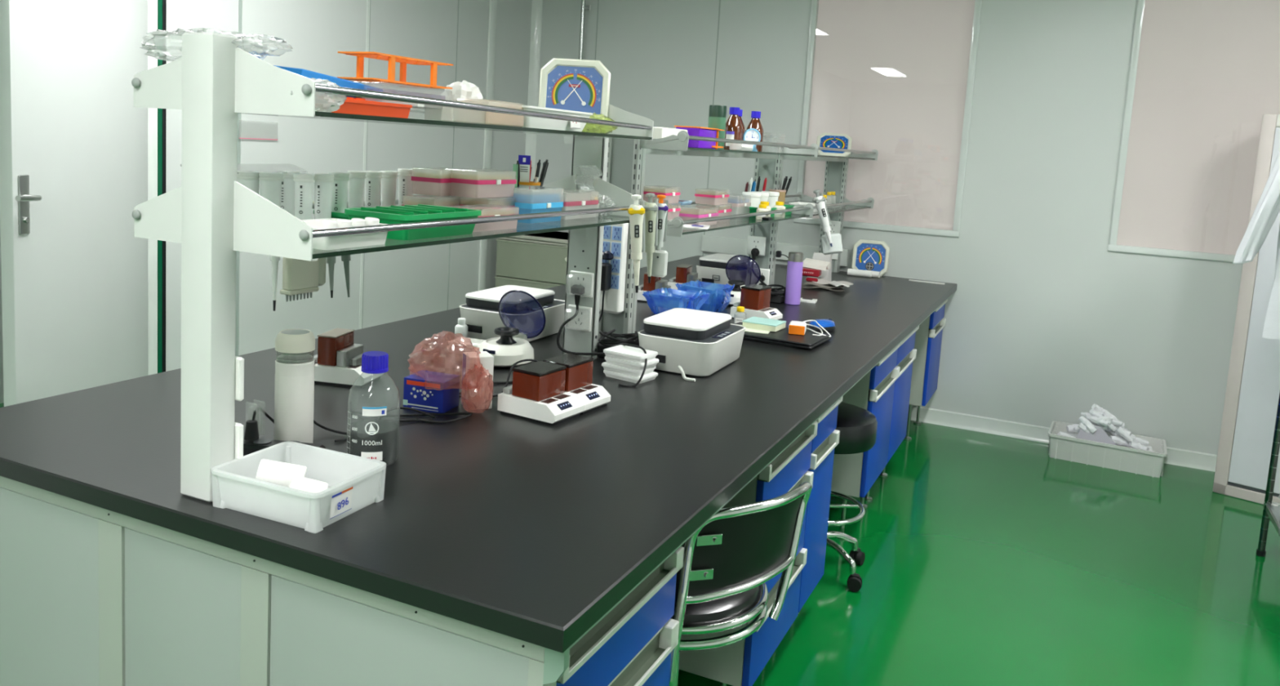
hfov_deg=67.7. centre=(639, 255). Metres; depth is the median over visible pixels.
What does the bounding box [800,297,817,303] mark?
card holder
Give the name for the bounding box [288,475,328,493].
paper roll
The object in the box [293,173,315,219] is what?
canister
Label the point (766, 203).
bottle
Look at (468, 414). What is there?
power cable
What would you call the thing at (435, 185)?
tip box
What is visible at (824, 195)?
bottle
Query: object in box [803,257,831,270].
paper roll
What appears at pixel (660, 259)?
holder
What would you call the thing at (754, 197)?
lidded pot
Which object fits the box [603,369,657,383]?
box
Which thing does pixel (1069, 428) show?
wrapped bundle
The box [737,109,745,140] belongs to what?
bottle
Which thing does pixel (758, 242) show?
wall socket
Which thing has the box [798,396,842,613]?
base cabinet
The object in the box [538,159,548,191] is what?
pen
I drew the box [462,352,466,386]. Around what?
print
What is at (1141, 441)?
wrapped bundle
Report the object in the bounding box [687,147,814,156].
glass shelf
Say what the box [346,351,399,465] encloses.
glass bottle
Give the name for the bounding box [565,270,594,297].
wall socket
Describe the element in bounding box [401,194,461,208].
tip box
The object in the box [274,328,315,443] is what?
bottle
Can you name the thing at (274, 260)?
pipette
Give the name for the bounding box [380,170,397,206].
canister
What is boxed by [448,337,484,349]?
tray
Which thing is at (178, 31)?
plastic bag
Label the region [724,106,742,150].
bottle
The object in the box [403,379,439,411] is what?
print
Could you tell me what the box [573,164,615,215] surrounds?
plastic bag
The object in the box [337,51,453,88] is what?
tube rack
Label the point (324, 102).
plastic bag
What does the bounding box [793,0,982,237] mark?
window
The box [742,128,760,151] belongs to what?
alarm clock
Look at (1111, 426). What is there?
wrapped bundle
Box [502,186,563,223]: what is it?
tip box
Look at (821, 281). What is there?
packet
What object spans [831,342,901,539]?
base cabinet
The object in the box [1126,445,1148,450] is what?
wrapped bundle
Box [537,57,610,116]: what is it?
gauge
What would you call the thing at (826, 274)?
wedge
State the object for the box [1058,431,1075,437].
wrapped bundle
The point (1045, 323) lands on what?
wall
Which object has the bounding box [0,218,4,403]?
wall
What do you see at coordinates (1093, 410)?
wrapped bundle
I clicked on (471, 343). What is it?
plastic bag
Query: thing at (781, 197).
pot
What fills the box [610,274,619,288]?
socket
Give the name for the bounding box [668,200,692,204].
lid
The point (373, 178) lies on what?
canister
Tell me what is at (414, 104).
tip box
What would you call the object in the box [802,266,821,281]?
case
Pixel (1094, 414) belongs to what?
wrapped bundle
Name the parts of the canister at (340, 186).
lid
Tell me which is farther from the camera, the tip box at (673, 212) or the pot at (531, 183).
the tip box at (673, 212)
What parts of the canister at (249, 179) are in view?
lid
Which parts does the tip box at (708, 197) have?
box lid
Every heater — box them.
[312,328,384,387]
[497,353,610,425]
[636,271,671,302]
[667,263,701,289]
[730,284,782,319]
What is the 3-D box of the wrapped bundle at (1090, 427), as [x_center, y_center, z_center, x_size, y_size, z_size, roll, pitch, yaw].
[2.261,0.854,4.817,0.043,0.075,0.096,-2,9,-39]
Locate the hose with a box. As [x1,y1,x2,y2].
[677,364,695,381]
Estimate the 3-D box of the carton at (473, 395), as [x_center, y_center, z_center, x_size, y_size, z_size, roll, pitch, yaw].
[-0.398,0.304,2.330,0.061,0.130,0.060,0,7,-27]
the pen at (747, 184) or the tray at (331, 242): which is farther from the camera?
the pen at (747, 184)
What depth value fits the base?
1.67 m
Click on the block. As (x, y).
(755, 322)
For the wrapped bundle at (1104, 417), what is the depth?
4.78 m
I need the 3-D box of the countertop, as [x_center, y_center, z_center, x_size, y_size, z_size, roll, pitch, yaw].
[0.129,0.229,3.600,1.540,0.116,4.398,6,7,24]
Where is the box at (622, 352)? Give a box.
[603,344,657,362]
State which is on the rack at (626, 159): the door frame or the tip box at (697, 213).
the tip box at (697, 213)
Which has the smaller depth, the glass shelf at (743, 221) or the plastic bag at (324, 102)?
the plastic bag at (324, 102)
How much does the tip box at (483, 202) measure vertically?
0.062 m
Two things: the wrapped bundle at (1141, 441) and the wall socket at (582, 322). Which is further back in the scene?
the wrapped bundle at (1141, 441)
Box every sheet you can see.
[737,324,769,333]
[1075,425,1115,444]
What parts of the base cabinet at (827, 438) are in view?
door, drawer, handle, handle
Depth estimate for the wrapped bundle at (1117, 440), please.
4.77 m
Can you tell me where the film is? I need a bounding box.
[1062,431,1152,449]
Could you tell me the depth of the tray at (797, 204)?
4.56 m
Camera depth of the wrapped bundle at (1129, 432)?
4.76 m
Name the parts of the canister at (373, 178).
lid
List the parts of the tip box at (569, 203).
box lid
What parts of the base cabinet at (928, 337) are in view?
door, drawer, handle, handle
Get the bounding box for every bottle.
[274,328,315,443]
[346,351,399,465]
[454,317,467,338]
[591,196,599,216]
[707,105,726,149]
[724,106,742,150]
[733,306,746,324]
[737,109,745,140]
[746,111,763,151]
[755,204,768,219]
[757,201,771,217]
[773,201,785,217]
[822,194,827,204]
[826,191,832,204]
[831,191,835,204]
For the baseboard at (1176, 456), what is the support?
attached to the wall at (1045, 323)
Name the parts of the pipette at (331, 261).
handle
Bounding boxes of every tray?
[211,441,386,533]
[301,217,387,249]
[313,207,420,219]
[446,345,475,354]
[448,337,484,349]
[521,105,592,131]
[749,204,794,217]
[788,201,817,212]
[826,204,847,208]
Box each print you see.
[280,181,284,208]
[298,185,302,213]
[316,185,319,213]
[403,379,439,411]
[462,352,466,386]
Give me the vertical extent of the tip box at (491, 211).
0.050 m
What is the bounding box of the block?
[742,316,786,332]
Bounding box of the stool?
[826,401,877,591]
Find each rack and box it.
[131,32,653,502]
[274,65,382,97]
[331,97,412,118]
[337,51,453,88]
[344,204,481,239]
[564,130,878,342]
[674,125,724,149]
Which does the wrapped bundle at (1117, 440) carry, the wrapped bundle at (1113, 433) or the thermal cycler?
the wrapped bundle at (1113, 433)
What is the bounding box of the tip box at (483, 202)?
[454,196,515,213]
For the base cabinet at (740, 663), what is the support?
on the floor
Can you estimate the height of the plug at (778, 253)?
0.211 m
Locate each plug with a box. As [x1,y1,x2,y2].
[556,284,605,355]
[602,250,613,259]
[751,248,774,291]
[760,275,764,280]
[775,250,788,257]
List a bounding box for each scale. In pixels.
[459,284,564,342]
[638,307,745,377]
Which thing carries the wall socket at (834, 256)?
attached to the rack at (626, 159)
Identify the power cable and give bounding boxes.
[244,404,348,440]
[334,406,435,442]
[349,410,472,423]
[458,359,537,397]
[459,375,512,394]
[601,343,647,386]
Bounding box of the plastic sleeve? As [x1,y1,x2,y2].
[239,137,277,140]
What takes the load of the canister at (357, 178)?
on the rack at (213, 216)
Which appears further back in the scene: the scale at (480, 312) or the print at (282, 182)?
the scale at (480, 312)
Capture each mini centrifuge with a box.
[475,289,546,367]
[725,254,760,306]
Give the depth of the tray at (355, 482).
1.63 m
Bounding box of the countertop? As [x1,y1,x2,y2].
[0,255,956,653]
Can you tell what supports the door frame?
attached to the wall at (405, 283)
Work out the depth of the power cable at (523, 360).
2.48 m
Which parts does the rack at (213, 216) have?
arm, arm, post, socket plate, arm, arm, rail, rail, rail, rail, arm, arm, post, arm, arm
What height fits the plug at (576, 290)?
0.218 m
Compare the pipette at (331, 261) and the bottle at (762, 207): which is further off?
the bottle at (762, 207)
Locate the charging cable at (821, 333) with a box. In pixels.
[803,320,831,337]
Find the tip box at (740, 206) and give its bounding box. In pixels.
[718,193,751,215]
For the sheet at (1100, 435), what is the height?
0.083 m
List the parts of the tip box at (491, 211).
box lid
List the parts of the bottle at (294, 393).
lid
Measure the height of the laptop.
0.022 m
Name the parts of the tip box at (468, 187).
box lid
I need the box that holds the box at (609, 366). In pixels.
[601,361,656,376]
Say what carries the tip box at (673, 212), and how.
on the tray
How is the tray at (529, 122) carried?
on the rack at (213, 216)
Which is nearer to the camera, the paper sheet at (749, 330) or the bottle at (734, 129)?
the paper sheet at (749, 330)
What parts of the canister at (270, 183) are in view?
lid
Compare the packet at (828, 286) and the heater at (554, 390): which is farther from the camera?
the packet at (828, 286)
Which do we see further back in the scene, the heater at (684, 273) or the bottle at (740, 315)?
the heater at (684, 273)
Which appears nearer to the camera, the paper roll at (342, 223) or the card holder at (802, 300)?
the paper roll at (342, 223)
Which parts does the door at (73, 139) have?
handle plate, lever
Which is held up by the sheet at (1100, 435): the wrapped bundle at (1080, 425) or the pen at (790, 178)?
the wrapped bundle at (1080, 425)
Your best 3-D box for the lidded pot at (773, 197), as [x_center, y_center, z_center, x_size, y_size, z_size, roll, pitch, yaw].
[0.567,-0.233,4.172,0.079,0.095,0.078,6,7,24]
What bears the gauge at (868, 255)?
on the countertop
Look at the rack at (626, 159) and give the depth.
3.40 m
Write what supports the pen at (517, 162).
in the pot at (531, 183)
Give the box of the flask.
[784,251,803,305]
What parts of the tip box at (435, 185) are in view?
box lid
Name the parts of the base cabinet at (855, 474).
door, handle, drawer, handle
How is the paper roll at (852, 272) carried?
on the countertop
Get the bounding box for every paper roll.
[255,458,306,486]
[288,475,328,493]
[321,219,337,229]
[337,218,352,227]
[351,217,366,226]
[364,217,379,226]
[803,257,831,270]
[847,268,879,277]
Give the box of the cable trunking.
[701,235,848,266]
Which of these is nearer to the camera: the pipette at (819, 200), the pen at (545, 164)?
the pen at (545, 164)
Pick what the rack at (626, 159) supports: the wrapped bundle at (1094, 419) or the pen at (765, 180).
the pen at (765, 180)
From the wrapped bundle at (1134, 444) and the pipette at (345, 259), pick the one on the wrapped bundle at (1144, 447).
the wrapped bundle at (1134, 444)
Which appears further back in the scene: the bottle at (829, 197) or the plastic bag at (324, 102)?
the bottle at (829, 197)
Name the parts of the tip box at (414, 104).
box lid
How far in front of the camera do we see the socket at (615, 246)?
3.04 m
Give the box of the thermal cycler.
[696,253,747,285]
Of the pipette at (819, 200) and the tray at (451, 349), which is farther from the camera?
the pipette at (819, 200)
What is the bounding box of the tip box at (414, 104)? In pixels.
[351,80,452,108]
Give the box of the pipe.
[578,0,591,59]
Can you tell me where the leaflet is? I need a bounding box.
[683,224,710,229]
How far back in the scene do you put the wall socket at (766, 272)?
4.36 m
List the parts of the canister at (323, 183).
lid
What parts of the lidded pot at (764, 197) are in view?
lid, pot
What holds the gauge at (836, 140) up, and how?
on the rack at (626, 159)
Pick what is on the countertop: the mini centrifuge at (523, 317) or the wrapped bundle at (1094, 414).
the mini centrifuge at (523, 317)
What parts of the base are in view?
panel, panel, frame, panel, rail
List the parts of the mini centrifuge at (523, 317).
name plate, lid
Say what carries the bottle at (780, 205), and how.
on the rack at (626, 159)
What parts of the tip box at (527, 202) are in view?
box lid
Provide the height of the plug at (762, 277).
0.032 m
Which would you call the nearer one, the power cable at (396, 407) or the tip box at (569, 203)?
the power cable at (396, 407)
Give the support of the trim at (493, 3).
attached to the wall at (405, 283)
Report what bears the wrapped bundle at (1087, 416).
on the wrapped bundle
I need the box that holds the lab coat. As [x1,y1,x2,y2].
[1232,150,1279,339]
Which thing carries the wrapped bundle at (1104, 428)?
on the wrapped bundle
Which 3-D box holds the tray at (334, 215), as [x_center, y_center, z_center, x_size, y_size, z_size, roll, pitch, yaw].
[-0.585,-0.078,2.047,0.162,0.034,0.172,6,7,24]
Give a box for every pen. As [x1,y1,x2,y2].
[515,160,519,192]
[534,159,541,182]
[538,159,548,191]
[744,182,748,191]
[747,177,752,191]
[751,181,755,191]
[755,176,760,191]
[762,177,767,191]
[781,176,787,190]
[785,176,791,195]
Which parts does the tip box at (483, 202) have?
box lid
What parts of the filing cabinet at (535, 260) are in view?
drawer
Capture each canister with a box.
[236,170,260,194]
[258,171,283,207]
[276,169,300,215]
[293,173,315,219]
[314,173,333,218]
[329,172,349,213]
[346,170,365,207]
[364,170,382,207]
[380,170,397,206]
[397,168,414,205]
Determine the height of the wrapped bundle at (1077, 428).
0.037 m
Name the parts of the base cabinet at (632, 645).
handle, drawer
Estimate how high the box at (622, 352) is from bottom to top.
0.020 m
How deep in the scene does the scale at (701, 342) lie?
2.81 m
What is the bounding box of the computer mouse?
[807,318,835,333]
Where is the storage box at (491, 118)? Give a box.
[456,97,524,127]
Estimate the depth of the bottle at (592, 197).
2.71 m
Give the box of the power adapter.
[598,262,611,323]
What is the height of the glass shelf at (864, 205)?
0.007 m
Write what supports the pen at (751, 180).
on the rack at (626, 159)
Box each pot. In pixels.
[518,181,540,192]
[742,191,761,207]
[751,191,768,204]
[761,191,779,208]
[768,188,786,204]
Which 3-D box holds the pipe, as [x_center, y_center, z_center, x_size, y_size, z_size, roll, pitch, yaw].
[-0.400,-0.596,6.146,0.117,2.530,0.118,6,7,24]
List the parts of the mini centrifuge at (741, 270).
lid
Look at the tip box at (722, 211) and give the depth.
3.67 m
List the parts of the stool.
leg, leg, seat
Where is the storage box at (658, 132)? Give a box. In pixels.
[652,126,687,138]
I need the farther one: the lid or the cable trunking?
the cable trunking
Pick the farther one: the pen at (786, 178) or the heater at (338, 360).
the pen at (786, 178)
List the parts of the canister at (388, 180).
lid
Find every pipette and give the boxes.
[270,255,279,311]
[280,200,326,302]
[326,248,336,297]
[339,206,351,297]
[627,194,644,293]
[644,192,657,283]
[654,194,668,249]
[812,189,832,246]
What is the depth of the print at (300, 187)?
1.91 m
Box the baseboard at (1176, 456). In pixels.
[910,404,1217,471]
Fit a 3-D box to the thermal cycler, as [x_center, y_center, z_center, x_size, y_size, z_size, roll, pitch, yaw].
[0.435,0.079,4.630,0.247,0.142,0.357,6,7,23]
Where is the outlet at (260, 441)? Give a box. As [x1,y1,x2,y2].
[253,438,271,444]
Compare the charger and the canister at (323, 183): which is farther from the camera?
the charger
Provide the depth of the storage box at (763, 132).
3.94 m
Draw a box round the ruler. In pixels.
[512,164,518,192]
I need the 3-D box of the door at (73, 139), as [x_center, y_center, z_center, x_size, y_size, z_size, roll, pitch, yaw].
[-1.946,-0.071,3.317,0.149,2.038,0.910,3,7,-2]
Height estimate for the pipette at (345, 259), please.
0.248 m
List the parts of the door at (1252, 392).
panel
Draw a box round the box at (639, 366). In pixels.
[604,355,658,369]
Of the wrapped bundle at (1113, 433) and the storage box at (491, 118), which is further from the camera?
the wrapped bundle at (1113, 433)
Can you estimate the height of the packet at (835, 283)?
0.014 m
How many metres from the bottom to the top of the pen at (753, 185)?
0.132 m
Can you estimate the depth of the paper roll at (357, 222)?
1.71 m
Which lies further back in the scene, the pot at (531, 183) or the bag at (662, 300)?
the bag at (662, 300)
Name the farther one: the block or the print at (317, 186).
the block
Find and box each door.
[0,0,147,406]
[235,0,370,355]
[1212,113,1279,504]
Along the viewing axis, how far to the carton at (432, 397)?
2.27 m
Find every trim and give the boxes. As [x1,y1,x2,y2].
[478,0,497,290]
[524,0,542,181]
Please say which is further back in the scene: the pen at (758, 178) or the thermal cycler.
the thermal cycler
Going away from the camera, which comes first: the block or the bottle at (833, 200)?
the block
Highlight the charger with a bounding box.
[788,320,806,335]
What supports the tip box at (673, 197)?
on the tip box at (673, 212)
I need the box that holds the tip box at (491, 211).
[444,204,518,231]
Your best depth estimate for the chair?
1.99 m
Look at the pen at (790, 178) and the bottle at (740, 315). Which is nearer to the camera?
the bottle at (740, 315)
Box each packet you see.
[518,155,530,182]
[801,283,844,291]
[804,281,843,288]
[811,278,853,286]
[827,280,849,286]
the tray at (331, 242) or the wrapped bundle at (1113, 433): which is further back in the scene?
the wrapped bundle at (1113, 433)
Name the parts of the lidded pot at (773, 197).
lid, pot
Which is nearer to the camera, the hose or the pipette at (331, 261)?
the pipette at (331, 261)
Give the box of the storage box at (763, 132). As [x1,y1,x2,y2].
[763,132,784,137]
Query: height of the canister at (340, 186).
0.112 m
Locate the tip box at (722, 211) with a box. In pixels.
[697,203,732,221]
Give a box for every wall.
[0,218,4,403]
[165,0,532,371]
[534,0,1242,454]
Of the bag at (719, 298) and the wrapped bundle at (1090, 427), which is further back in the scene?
the wrapped bundle at (1090, 427)
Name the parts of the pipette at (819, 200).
handle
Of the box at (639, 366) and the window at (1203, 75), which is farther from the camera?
the window at (1203, 75)
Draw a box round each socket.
[564,304,591,331]
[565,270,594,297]
[602,240,609,252]
[602,259,608,262]
[603,225,610,239]
[610,258,620,272]
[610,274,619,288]
[611,242,621,257]
[612,226,622,240]
[746,235,765,255]
[757,268,769,285]
[824,220,840,235]
[831,253,838,259]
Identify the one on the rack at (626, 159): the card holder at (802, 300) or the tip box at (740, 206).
the tip box at (740, 206)
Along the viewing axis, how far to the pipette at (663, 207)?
2.79 m
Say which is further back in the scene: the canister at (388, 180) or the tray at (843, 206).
the tray at (843, 206)
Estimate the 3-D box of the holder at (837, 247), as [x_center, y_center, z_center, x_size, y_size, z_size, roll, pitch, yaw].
[0.877,-0.054,4.358,0.103,0.103,0.031,5,7,13]
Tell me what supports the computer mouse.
on the countertop
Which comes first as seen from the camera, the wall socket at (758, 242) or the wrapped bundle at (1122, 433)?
the wall socket at (758, 242)
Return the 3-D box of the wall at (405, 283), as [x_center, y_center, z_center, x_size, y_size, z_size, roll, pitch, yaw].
[-2.727,-0.262,2.234,0.102,2.600,9.398,6,7,24]
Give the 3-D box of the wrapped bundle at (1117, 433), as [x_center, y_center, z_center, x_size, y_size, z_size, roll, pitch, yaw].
[2.436,0.902,4.781,0.088,0.036,0.029,8,8,34]
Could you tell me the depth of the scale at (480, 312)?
3.10 m
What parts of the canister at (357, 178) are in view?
lid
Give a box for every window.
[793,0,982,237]
[1107,0,1279,262]
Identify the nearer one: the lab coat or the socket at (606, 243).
the socket at (606, 243)
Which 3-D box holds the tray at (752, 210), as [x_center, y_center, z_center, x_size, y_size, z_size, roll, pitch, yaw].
[0.552,-0.196,4.116,0.130,0.040,0.390,6,7,24]
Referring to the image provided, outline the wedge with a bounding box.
[807,252,831,280]
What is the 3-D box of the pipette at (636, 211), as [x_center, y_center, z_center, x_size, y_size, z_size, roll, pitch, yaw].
[-0.013,-0.034,2.679,0.056,0.278,0.078,3,7,-4]
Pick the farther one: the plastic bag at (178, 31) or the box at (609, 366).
the box at (609, 366)
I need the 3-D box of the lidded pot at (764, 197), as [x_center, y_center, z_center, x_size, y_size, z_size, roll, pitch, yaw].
[0.509,-0.225,4.079,0.079,0.095,0.078,6,7,24]
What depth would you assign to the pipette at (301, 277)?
2.14 m
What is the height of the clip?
0.010 m
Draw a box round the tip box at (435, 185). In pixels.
[411,167,461,195]
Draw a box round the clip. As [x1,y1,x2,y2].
[761,217,773,220]
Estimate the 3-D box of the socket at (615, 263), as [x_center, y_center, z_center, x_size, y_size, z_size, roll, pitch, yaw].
[-0.079,0.032,3.044,0.034,0.044,0.002,7,7,26]
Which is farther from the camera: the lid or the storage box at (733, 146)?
the storage box at (733, 146)
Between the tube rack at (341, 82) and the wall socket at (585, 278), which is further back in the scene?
the wall socket at (585, 278)
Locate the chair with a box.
[669,481,812,685]
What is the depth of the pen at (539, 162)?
2.74 m
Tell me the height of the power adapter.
0.270 m
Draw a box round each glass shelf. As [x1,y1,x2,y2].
[237,111,652,140]
[312,213,629,258]
[679,207,809,235]
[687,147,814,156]
[784,200,871,215]
[817,155,875,159]
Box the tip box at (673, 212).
[667,202,680,219]
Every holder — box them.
[651,249,667,277]
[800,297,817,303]
[821,233,842,254]
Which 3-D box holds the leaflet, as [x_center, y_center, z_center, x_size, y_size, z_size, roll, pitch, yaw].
[0.191,-0.100,3.262,0.090,0.004,0.140,4,7,7]
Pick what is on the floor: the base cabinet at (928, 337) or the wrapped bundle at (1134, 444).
the base cabinet at (928, 337)
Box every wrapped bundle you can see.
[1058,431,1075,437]
[1066,423,1078,431]
[1075,426,1080,432]
[1077,422,1090,432]
[1078,415,1097,433]
[1083,413,1093,422]
[1089,408,1098,415]
[1089,410,1111,425]
[1089,415,1108,426]
[1091,404,1103,411]
[1095,424,1106,430]
[1097,415,1112,422]
[1101,408,1118,420]
[1102,411,1119,427]
[1106,423,1115,431]
[1108,430,1118,436]
[1109,435,1129,446]
[1111,418,1122,426]
[1115,426,1133,442]
[1115,428,1131,435]
[1116,431,1135,440]
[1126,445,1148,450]
[1128,440,1144,449]
[1134,436,1148,445]
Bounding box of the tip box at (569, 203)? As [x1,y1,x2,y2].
[534,189,598,219]
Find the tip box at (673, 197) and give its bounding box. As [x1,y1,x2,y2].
[643,185,679,203]
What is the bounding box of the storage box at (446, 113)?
[424,104,485,124]
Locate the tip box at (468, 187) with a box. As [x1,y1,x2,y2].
[443,168,516,198]
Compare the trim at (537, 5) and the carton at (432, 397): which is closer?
the carton at (432, 397)
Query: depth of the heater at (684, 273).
4.33 m
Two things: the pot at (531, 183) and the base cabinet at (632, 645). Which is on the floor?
the base cabinet at (632, 645)
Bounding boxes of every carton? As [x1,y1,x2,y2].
[403,369,459,413]
[461,351,493,409]
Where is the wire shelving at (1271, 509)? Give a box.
[1255,390,1279,556]
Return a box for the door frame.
[147,0,166,375]
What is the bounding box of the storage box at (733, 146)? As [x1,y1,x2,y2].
[728,142,753,151]
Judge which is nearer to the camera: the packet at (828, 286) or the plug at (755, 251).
the plug at (755, 251)
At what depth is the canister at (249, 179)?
1.88 m
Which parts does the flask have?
lid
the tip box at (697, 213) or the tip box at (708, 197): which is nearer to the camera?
the tip box at (697, 213)
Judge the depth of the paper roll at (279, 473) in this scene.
1.67 m
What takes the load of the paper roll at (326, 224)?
in the tray at (331, 242)
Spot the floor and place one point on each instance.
(990, 559)
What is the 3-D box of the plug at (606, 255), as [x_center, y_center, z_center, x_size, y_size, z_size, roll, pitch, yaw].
[-0.109,-0.003,3.044,0.045,0.029,0.037,6,7,24]
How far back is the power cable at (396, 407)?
2.17 m
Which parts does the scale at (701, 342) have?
heated lid, lid, control panel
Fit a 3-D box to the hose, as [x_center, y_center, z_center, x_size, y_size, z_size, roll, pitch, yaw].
[0.130,0.338,2.728,0.068,0.035,0.020,10,9,44]
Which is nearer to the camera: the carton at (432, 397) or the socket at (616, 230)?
the carton at (432, 397)
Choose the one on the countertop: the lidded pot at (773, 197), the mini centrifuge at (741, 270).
the mini centrifuge at (741, 270)
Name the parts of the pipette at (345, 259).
handle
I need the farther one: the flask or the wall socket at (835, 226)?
the wall socket at (835, 226)
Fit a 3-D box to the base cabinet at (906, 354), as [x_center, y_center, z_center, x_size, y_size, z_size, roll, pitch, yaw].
[0.904,0.652,4.308,0.563,0.735,0.457,6,7,24]
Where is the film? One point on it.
(1068, 433)
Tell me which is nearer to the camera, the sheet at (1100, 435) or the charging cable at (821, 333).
the charging cable at (821, 333)
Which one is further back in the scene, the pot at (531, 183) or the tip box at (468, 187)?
the pot at (531, 183)
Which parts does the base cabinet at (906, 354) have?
door, drawer, handle, handle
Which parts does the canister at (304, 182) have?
lid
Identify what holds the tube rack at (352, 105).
on the rack at (213, 216)
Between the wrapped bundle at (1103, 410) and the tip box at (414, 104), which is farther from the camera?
the wrapped bundle at (1103, 410)
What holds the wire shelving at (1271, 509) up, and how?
on the floor
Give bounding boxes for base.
[0,294,951,685]
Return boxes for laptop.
[734,321,831,349]
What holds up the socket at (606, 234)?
attached to the rack at (626, 159)
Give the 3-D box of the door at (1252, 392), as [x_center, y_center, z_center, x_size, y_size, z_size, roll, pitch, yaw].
[3.068,0.265,4.297,0.600,1.760,0.360,9,9,41]
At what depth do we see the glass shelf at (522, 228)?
2.10 m
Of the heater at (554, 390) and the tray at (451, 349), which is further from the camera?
the tray at (451, 349)
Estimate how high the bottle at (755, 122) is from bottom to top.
0.161 m
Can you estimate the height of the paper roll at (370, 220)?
0.037 m
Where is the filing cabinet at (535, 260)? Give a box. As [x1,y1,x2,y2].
[494,231,568,288]
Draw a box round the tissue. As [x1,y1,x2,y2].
[440,80,483,101]
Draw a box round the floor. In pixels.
[0,402,1279,685]
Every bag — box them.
[139,27,290,61]
[290,77,346,112]
[407,331,493,410]
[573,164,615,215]
[582,112,617,133]
[642,287,711,314]
[675,280,734,311]
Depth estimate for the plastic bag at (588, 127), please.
2.57 m
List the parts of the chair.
seat, backrest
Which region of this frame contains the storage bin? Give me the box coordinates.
[1048,420,1167,477]
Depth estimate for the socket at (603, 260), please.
3.06 m
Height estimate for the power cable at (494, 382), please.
0.054 m
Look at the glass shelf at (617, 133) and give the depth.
1.99 m
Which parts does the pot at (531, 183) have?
pot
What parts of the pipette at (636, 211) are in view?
handle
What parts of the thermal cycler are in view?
heated lid, lid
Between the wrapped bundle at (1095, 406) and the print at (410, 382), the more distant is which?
the wrapped bundle at (1095, 406)
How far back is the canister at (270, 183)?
1.89 m
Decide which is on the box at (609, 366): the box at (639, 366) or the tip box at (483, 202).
the box at (639, 366)
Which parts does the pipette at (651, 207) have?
handle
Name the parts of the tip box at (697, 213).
box lid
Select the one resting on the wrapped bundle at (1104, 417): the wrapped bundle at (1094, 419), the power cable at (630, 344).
the wrapped bundle at (1094, 419)
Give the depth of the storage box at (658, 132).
3.10 m
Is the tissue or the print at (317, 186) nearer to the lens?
the print at (317, 186)
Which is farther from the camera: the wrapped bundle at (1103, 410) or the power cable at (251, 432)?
the wrapped bundle at (1103, 410)
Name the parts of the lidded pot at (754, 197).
pot, lid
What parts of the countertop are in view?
power strip, power strip, power strip, paper strip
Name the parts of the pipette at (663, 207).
handle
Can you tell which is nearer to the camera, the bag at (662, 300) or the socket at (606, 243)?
the socket at (606, 243)
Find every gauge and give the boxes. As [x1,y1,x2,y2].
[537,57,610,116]
[816,133,852,158]
[851,239,889,276]
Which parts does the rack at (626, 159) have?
arm, socket panel, post, arm, arm, rail, rail, rail, post, rail, arm, arm, arm, post, rail, rail, arm, arm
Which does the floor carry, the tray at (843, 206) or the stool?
the stool
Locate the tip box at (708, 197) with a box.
[694,187,728,204]
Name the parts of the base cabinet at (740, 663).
drawer, handle, drawer, drawer, handle, handle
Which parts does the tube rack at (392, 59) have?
leg, leg, rack plate, rack plate, leg, leg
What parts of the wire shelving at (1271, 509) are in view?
shelf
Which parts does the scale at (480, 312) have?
heated lid, lid, control panel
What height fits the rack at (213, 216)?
0.800 m
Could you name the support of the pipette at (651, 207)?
hanging from the rack at (213, 216)
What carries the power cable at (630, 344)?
on the countertop
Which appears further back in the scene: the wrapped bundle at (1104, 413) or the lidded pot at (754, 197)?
the wrapped bundle at (1104, 413)
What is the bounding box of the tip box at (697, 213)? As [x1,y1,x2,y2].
[678,204,718,225]
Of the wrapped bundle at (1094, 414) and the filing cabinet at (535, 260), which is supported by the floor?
the filing cabinet at (535, 260)
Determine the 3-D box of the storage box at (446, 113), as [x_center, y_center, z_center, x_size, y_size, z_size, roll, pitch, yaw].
[-0.398,-0.310,2.072,0.075,0.044,0.130,6,7,24]
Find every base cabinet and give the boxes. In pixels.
[555,546,684,685]
[679,421,817,685]
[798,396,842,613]
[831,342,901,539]
[864,325,919,501]
[903,298,947,439]
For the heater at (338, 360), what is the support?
on the countertop
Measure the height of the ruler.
0.120 m
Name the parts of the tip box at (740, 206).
box lid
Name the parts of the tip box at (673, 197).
box lid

